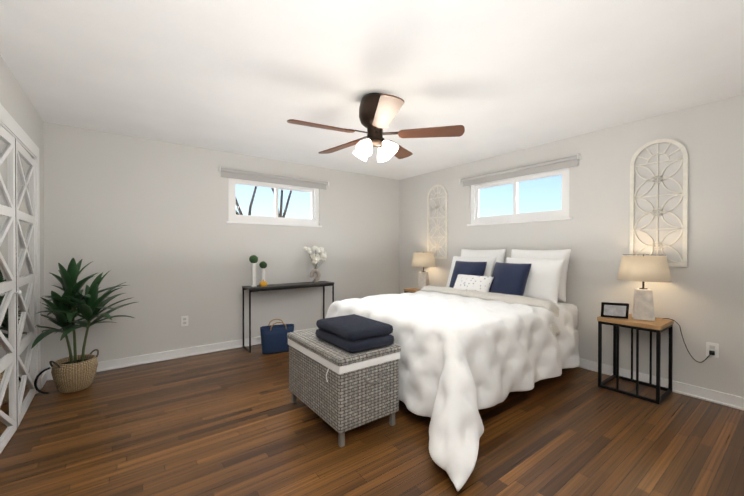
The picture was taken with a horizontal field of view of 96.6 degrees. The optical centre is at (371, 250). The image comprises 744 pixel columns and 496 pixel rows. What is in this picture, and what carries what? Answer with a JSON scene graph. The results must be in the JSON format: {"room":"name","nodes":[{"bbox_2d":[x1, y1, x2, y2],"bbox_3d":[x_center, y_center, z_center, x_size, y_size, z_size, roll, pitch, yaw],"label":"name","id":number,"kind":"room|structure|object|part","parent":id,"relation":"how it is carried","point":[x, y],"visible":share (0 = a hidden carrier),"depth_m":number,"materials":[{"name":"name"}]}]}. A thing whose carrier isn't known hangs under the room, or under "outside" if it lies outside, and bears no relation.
{"room":"bedroom","nodes":[
{"label":"bedroom","id":0,"kind":"room"},
{"bbox_2d":[0,55,44,375],"bbox_3d":[-1.718,0.022,1.156,0.150,2.440,4.800,0,0,-37],"label":"wall","id":1,"kind":"structure","parent":0,"point":[16,104],"depth_m":2.72,"materials":[{"name":"paint"}]},
{"bbox_2d":[0,125,35,453],"bbox_3d":[-2.433,0.231,2.258,0.083,1.985,1.454,0,0,-37],"label":"bifold closet door","id":2,"kind":"structure","parent":1,"relation":"in","point":[17,288],"depth_m":2.26,"materials":[{"name":"white wood"}]},
{"bbox_3d":[-2.232,0.233,1.954,0.022,1.875,0.631,0,0,-37],"label":"panel mirror","id":3,"kind":"part","parent":2,"relation":"part of","materials":[{"name":"clear glass"}]},
{"bbox_3d":[-2.230,0.233,1.955,0.047,1.985,0.726,0,0,-37],"label":"panel frame","id":4,"kind":"part","parent":2,"relation":"part of","materials":[{"name":"white wood"}]},
{"bbox_2d":[17,154,32,407],"bbox_3d":[-2.666,0.229,2.538,0.022,1.875,0.631,0,0,-37],"label":"mirror","id":5,"kind":"object","parent":2,"relation":"attached to","point":[24,164],"depth_m":2.53,"materials":[{"name":"glass"}]},
{"bbox_3d":[-2.665,0.229,2.539,0.047,1.985,0.726,0,0,-37],"label":"panel frame","id":6,"kind":"part","parent":2,"relation":"part of","materials":[{"name":"white wood"}]},
{"bbox_2d":[0,104,40,393],"bbox_3d":[-2.420,0.171,2.106,0.158,2.130,1.940,0,0,-37],"label":"trim","id":7,"kind":"structure","parent":1,"relation":"attached to","point":[8,123],"depth_m":2.84,"materials":[{"name":"white wood"}]},
{"bbox_2d":[43,122,398,369],"bbox_3d":[-1.353,0.002,4.515,4.750,2.440,0.150,0,0,-37],"label":"wall","id":8,"kind":"structure","parent":0,"point":[145,219],"depth_m":3.82,"materials":[{"name":"paint"}]},
{"bbox_2d":[43,327,317,382],"bbox_3d":[-1.300,1.175,4.451,4.450,0.095,0.029,0,0,-37],"label":"baseboard","id":9,"kind":"structure","parent":8,"relation":"attached to","point":[179,353],"depth_m":3.71,"materials":[{"name":"white wood"}]},
{"bbox_2d":[181,316,187,325],"bbox_3d":[-2.160,0.816,3.820,0.072,0.116,0.006,0,0,-37],"label":"electrical outlet","id":10,"kind":"object","parent":8,"relation":"attached to","point":[184,320],"visible":1,"depth_m":3.82,"materials":[{"name":"white plastic"}]},
{"bbox_2d":[228,178,318,224],"bbox_3d":[-1.310,-0.648,4.528,1.256,0.576,0.085,0,0,-37],"label":"window","id":11,"kind":"structure","parent":8,"relation":"in","point":[230,203],"depth_m":4.49,"materials":[{"name":"white plastic"}]},
{"bbox_3d":[-1.305,-0.648,4.522,1.150,0.470,0.070,0,0,-37],"label":"back window sash","id":12,"kind":"part","parent":11,"relation":"part of","materials":[{"name":"white plastic"}]},
{"bbox_3d":[-1.309,-0.648,4.528,1.070,0.390,0.034,0,0,-37],"label":"glass","id":13,"kind":"part","parent":11,"relation":"part of","materials":[{"name":"clear glass"}]},
{"bbox_2d":[226,221,321,226],"bbox_3d":[-1.273,-0.347,4.480,1.320,0.023,0.046,0,0,-37],"label":"window sill","id":14,"kind":"structure","parent":8,"relation":"attached to","point":[272,224],"depth_m":4.41,"materials":[{"name":"white paint"}]},
{"bbox_2d":[0,344,743,495],"bbox_3d":[0.081,1.284,2.598,6.150,0.100,4.950,0,0,-37],"label":"floor","id":15,"kind":"structure","parent":0,"point":[234,422],"depth_m":2.12,"materials":[{"name":"brown wood"}]},
{"bbox_2d":[31,258,136,393],"bbox_3d":[-2.502,0.644,2.955,0.704,1.166,0.785,0,0,-37],"label":"plant","id":16,"kind":"object","parent":15,"relation":"on","point":[74,373],"visible":1,"depth_m":2.87,"materials":[{"name":"green plant"}]},
{"bbox_2d":[49,349,98,392],"bbox_3d":[-2.631,1.076,2.939,0.317,0.303,0.310,0,0,-37],"label":"basket","id":17,"kind":"object","parent":16,"relation":"attached to","point":[75,373],"depth_m":2.85,"materials":[{"name":"beige wicker"}]},
{"bbox_2d":[260,319,293,353],"bbox_3d":[-1.145,1.035,4.022,0.400,0.373,0.236,0,0,-37],"label":"tote bag","id":18,"kind":"object","parent":15,"relation":"on","point":[274,338],"visible":0.81,"depth_m":3.93,"materials":[{"name":"blue fabric"}]},
{"bbox_2d":[242,281,333,352],"bbox_3d":[-1.085,0.838,4.420,1.170,0.770,0.300,0,0,-37],"label":"console table","id":19,"kind":"object","parent":15,"relation":"on","point":[283,286],"visible":0.88,"depth_m":4.25,"materials":[{"name":"black metal"}]},
{"bbox_2d":[249,255,257,286],"bbox_3d":[-1.479,0.256,4.142,0.106,0.392,0.104,0,0,-37],"label":"topiary","id":20,"kind":"object","parent":19,"relation":"on","point":[253,259],"visible":1,"depth_m":4.12,"materials":[{"name":"white ceramic"}]},
{"bbox_2d":[251,263,256,286],"bbox_3d":[-1.479,0.306,4.142,0.060,0.292,0.060,0,0,-37],"label":"pot","id":21,"kind":"object","parent":20,"relation":"attached to","point":[253,264],"depth_m":4.12,"materials":[{"name":"white ceramic"}]},
{"bbox_2d":[259,280,266,286],"bbox_3d":[-1.350,0.408,4.120,0.099,0.088,0.099,0,0,-37],"label":"decor","id":22,"kind":"object","parent":19,"relation":"on","point":[263,283],"visible":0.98,"depth_m":4.09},
{"bbox_2d":[259,261,266,280],"bbox_3d":[-1.383,0.297,4.214,0.092,0.311,0.093,0,0,-37],"label":"topiary","id":23,"kind":"object","parent":19,"relation":"on","point":[263,265],"visible":0.79,"depth_m":4.19,"materials":[{"name":"white ceramic"}]},
{"bbox_2d":[261,268,265,280],"bbox_3d":[-1.383,0.341,4.214,0.060,0.222,0.060,0,0,-37],"label":"pot","id":24,"kind":"object","parent":23,"relation":"attached to","point":[262,269],"depth_m":4.20,"materials":[{"name":"white ceramic"}]},
{"bbox_2d":[304,246,326,282],"bbox_3d":[-0.792,0.192,4.655,0.317,0.514,0.183,0,0,-37],"label":"vase","id":25,"kind":"object","parent":19,"relation":"on","point":[316,258],"visible":1,"depth_m":4.62,"materials":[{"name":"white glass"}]},
{"bbox_2d":[287,314,400,446],"bbox_3d":[-0.247,0.875,2.507,0.527,0.717,0.889,0,0,-37],"label":"trunk","id":26,"kind":"object","parent":15,"relation":"on","point":[343,374],"visible":1,"depth_m":2.23,"materials":[{"name":"grey wicker"}]},
{"bbox_3d":[-0.242,0.692,2.510,0.514,0.045,0.824,0,0,-37],"label":"lid","id":27,"kind":"part","parent":26,"relation":"part of","materials":[{"name":"grey wicker"}]},
{"bbox_2d":[404,288,420,292],"bbox_3d":[0.779,0.904,5.006,0.406,0.630,0.446,0,0,-37],"label":"nightstand","id":28,"kind":"object","parent":15,"relation":"on","point":[410,290],"visible":0.12,"depth_m":4.97,"materials":[{"name":"brown wood"}]},
{"bbox_2d":[411,252,435,288],"bbox_3d":[0.783,0.305,5.030,0.370,0.565,0.370,0,0,-37],"label":"lamp","id":29,"kind":"object","parent":28,"relation":"on","point":[423,259],"visible":0.94,"depth_m":4.92,"materials":[{"name":"fabric"}]},
{"bbox_3d":[0.783,0.142,5.029,0.370,0.210,0.370,0,0,-37],"label":"lamp shade","id":30,"kind":"part","parent":29,"relation":"part of","materials":[{"name":"beige fabric"}]},
{"bbox_2d":[325,249,579,490],"bbox_3d":[0.752,0.613,3.292,2.470,1.244,2.259,0,0,-37],"label":"bed","id":31,"kind":"object","parent":15,"relation":"on","point":[483,329],"visible":0.94,"depth_m":2.58,"materials":[{"name":"white fabric"}]},
{"bbox_2d":[446,256,495,286],"bbox_3d":[1.233,0.304,4.193,0.248,0.470,0.680,0,0,-37],"label":"pillow","id":32,"kind":"object","parent":31,"relation":"on","point":[486,264],"depth_m":4.04,"materials":[{"name":"white fabric"}]},
{"bbox_2d":[461,249,505,272],"bbox_3d":[1.389,0.254,4.284,0.228,0.567,0.700,0,0,-37],"label":"pillow","id":33,"kind":"object","parent":31,"relation":"on","point":[495,255],"depth_m":4.14,"materials":[{"name":"white fabric"}]},
{"bbox_2d":[420,286,560,336],"bbox_3d":[1.178,0.632,3.661,0.246,0.366,1.720,0,0,-37],"label":"throw","id":34,"kind":"object","parent":31,"relation":"on","point":[481,294],"depth_m":3.40,"materials":[{"name":"white fabric"}]},
{"bbox_2d":[506,257,564,302],"bbox_3d":[1.699,0.308,3.567,0.249,0.470,0.680,0,0,-37],"label":"pillow","id":35,"kind":"object","parent":31,"relation":"on","point":[545,275],"depth_m":3.41,"materials":[{"name":"white fabric"}]},
{"bbox_2d":[511,249,570,301],"bbox_3d":[1.830,0.257,3.690,0.228,0.567,0.700,0,0,-37],"label":"pillow","id":36,"kind":"object","parent":31,"relation":"on","point":[562,256],"depth_m":3.50,"materials":[{"name":"white fabric"}]},
{"bbox_3d":[0.903,0.695,3.463,2.025,0.263,1.520,0,0,-37],"label":"mattress","id":37,"kind":"part","parent":31,"relation":"part of","materials":[{"name":"white fabric"}]},
{"bbox_2d":[597,314,673,404],"bbox_3d":[2.324,0.917,2.933,0.406,0.630,0.446,0,0,-37],"label":"nightstand","id":38,"kind":"object","parent":15,"relation":"on","point":[658,326],"visible":0.85,"depth_m":2.87,"materials":[{"name":"black metal"}]},
{"bbox_2d":[601,302,628,318],"bbox_3d":[2.155,0.533,2.949,0.200,0.140,0.080,0,0,25],"label":"picture frame","id":39,"kind":"object","parent":38,"relation":"on","point":[614,310],"visible":1,"depth_m":2.93,"materials":[{"name":"black metal"}]},
{"bbox_2d":[617,254,714,362],"bbox_3d":[2.447,0.481,2.810,0.383,0.892,0.600,0,0,-37],"label":"lamp","id":40,"kind":"object","parent":38,"relation":"on","point":[643,269],"depth_m":2.81,"materials":[{"name":"fabric"}]},
{"bbox_3d":[2.373,0.155,2.896,0.370,0.210,0.370,0,0,-37],"label":"lamp shade","id":41,"kind":"part","parent":40,"relation":"part of","materials":[{"name":"beige fabric"}]},
{"bbox_3d":[2.635,0.754,2.766,0.135,0.348,0.301,0,0,-37],"label":"lamp cord","id":42,"kind":"part","parent":40,"relation":"part of","materials":[{"name":"black plastic"}]},
{"bbox_2d":[0,0,743,179],"bbox_3d":[0.081,-1.256,2.583,6.150,0.100,4.950,0,0,-37],"label":"ceiling","id":43,"kind":"structure","parent":0,"point":[492,77],"depth_m":2.19,"materials":[{"name":"paint"}]},
{"bbox_2d":[287,93,464,161],"bbox_3d":[-0.013,-0.956,2.646,1.318,0.499,1.311,0,0,-37],"label":"fan","id":44,"kind":"object","parent":43,"relation":"hanging from","point":[378,112],"visible":1,"depth_m":2.54,"materials":[{"name":"brown wood"}]},
{"bbox_3d":[0.024,-1.034,2.636,0.256,0.344,0.256,0,0,-37],"label":"motor","id":45,"kind":"part","parent":44,"relation":"part of","materials":[{"name":"brown metal"}]},
{"bbox_3d":[0.024,-0.796,2.637,0.388,0.144,0.388,0,0,-37],"label":"light glass","id":46,"kind":"part","parent":44,"relation":"part of","materials":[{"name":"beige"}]},
{"bbox_2d":[399,94,743,396],"bbox_3d":[1.970,0.006,3.905,0.150,2.440,4.800,0,0,-37],"label":"wall","id":47,"kind":"structure","parent":0,"point":[699,299],"depth_m":3.08,"materials":[{"name":"paint"}]},
{"bbox_2d":[427,184,447,258],"bbox_3d":[0.996,-0.436,5.060,0.022,1.130,0.400,0,0,-37],"label":"art panel","id":48,"kind":"object","parent":47,"relation":"attached to","point":[437,226],"visible":0.96,"depth_m":5.05,"materials":[{"name":"white wood"}]},
{"bbox_2d":[467,217,571,225],"bbox_3d":[1.740,-0.345,4.087,0.046,0.023,1.350,0,0,-37],"label":"window sill","id":49,"kind":"structure","parent":47,"relation":"attached to","point":[554,219],"depth_m":3.97,"materials":[{"name":"white paint"}]},
{"bbox_2d":[471,168,568,223],"bbox_3d":[1.790,-0.645,4.122,0.085,0.576,1.286,0,0,-37],"label":"window","id":50,"kind":"structure","parent":47,"relation":"in","point":[521,218],"depth_m":4.07,"materials":[{"name":"white plastic"}]},
{"bbox_3d":[1.784,-0.645,4.117,0.070,0.470,1.180,0,0,-37],"label":"right window sash","id":51,"kind":"part","parent":50,"relation":"part of","materials":[{"name":"white plastic"}]},
{"bbox_3d":[1.789,-0.645,4.122,0.034,0.390,1.100,0,0,-37],"label":"glass","id":52,"kind":"part","parent":50,"relation":"part of","materials":[{"name":"clear glass"}]},
{"bbox_2d":[459,153,580,183],"bbox_3d":[1.708,-0.972,4.073,0.061,0.073,1.536,0,0,-37],"label":"bracket","id":53,"kind":"object","parent":47,"relation":"attached to","point":[578,156],"visible":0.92,"depth_m":3.46,"materials":[{"name":"white plastic"}]},
{"bbox_2d":[461,155,577,186],"bbox_3d":[1.711,-0.947,4.067,0.047,0.108,1.500,0,0,-37],"label":"roll","id":54,"kind":"object","parent":53,"relation":"attached to","point":[561,163],"visible":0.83,"depth_m":3.94,"materials":[{"name":"fabric"}]},
{"bbox_2d":[629,139,687,266],"bbox_3d":[2.556,-0.424,2.967,0.022,1.130,0.400,0,0,-37],"label":"art panel","id":55,"kind":"object","parent":47,"relation":"attached to","point":[683,193],"visible":0.94,"depth_m":2.94,"materials":[{"name":"white wood"}]},
{"bbox_2d":[578,358,743,409],"bbox_3d":[1.693,1.177,4.135,0.029,0.095,4.050,0,0,-37],"label":"baseboard","id":56,"kind":"structure","parent":47,"relation":"attached to","point":[722,398],"depth_m":2.83,"materials":[{"name":"white wood"}]},
{"bbox_2d":[706,342,718,357],"bbox_3d":[2.773,0.813,2.700,0.006,0.116,0.072,0,0,-37],"label":"electrical outlet","id":57,"kind":"object","parent":47,"relation":"attached to","point":[712,346],"visible":0.98,"depth_m":2.70,"materials":[{"name":"white plastic"}]},
{"bbox_3d":[-1.245,-0.974,4.457,1.506,0.073,0.061,0,0,-37],"label":"bracket","id":58,"kind":"object","parent":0,"visible":0},
{"bbox_2d":[221,168,327,189],"bbox_3d":[-1.249,-0.949,4.453,1.470,0.108,0.047,0,0,-37],"label":"roll","id":59,"kind":"object","parent":58,"relation":"attached to","point":[251,176],"visible":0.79,"depth_m":4.39,"materials":[{"name":"fabric"}]},
{"label":"outside","id":60,"kind":"structure","parent":0,"visible":0},
{"bbox_2d":[236,186,291,217],"bbox_3d":[-3.910,-2.630,13.185,8.400,8.612,4.466,0,0,-37],"label":"branches","id":61,"kind":"object","parent":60,"point":[281,205],"depth_m":14.10,"materials":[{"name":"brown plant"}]}
]}

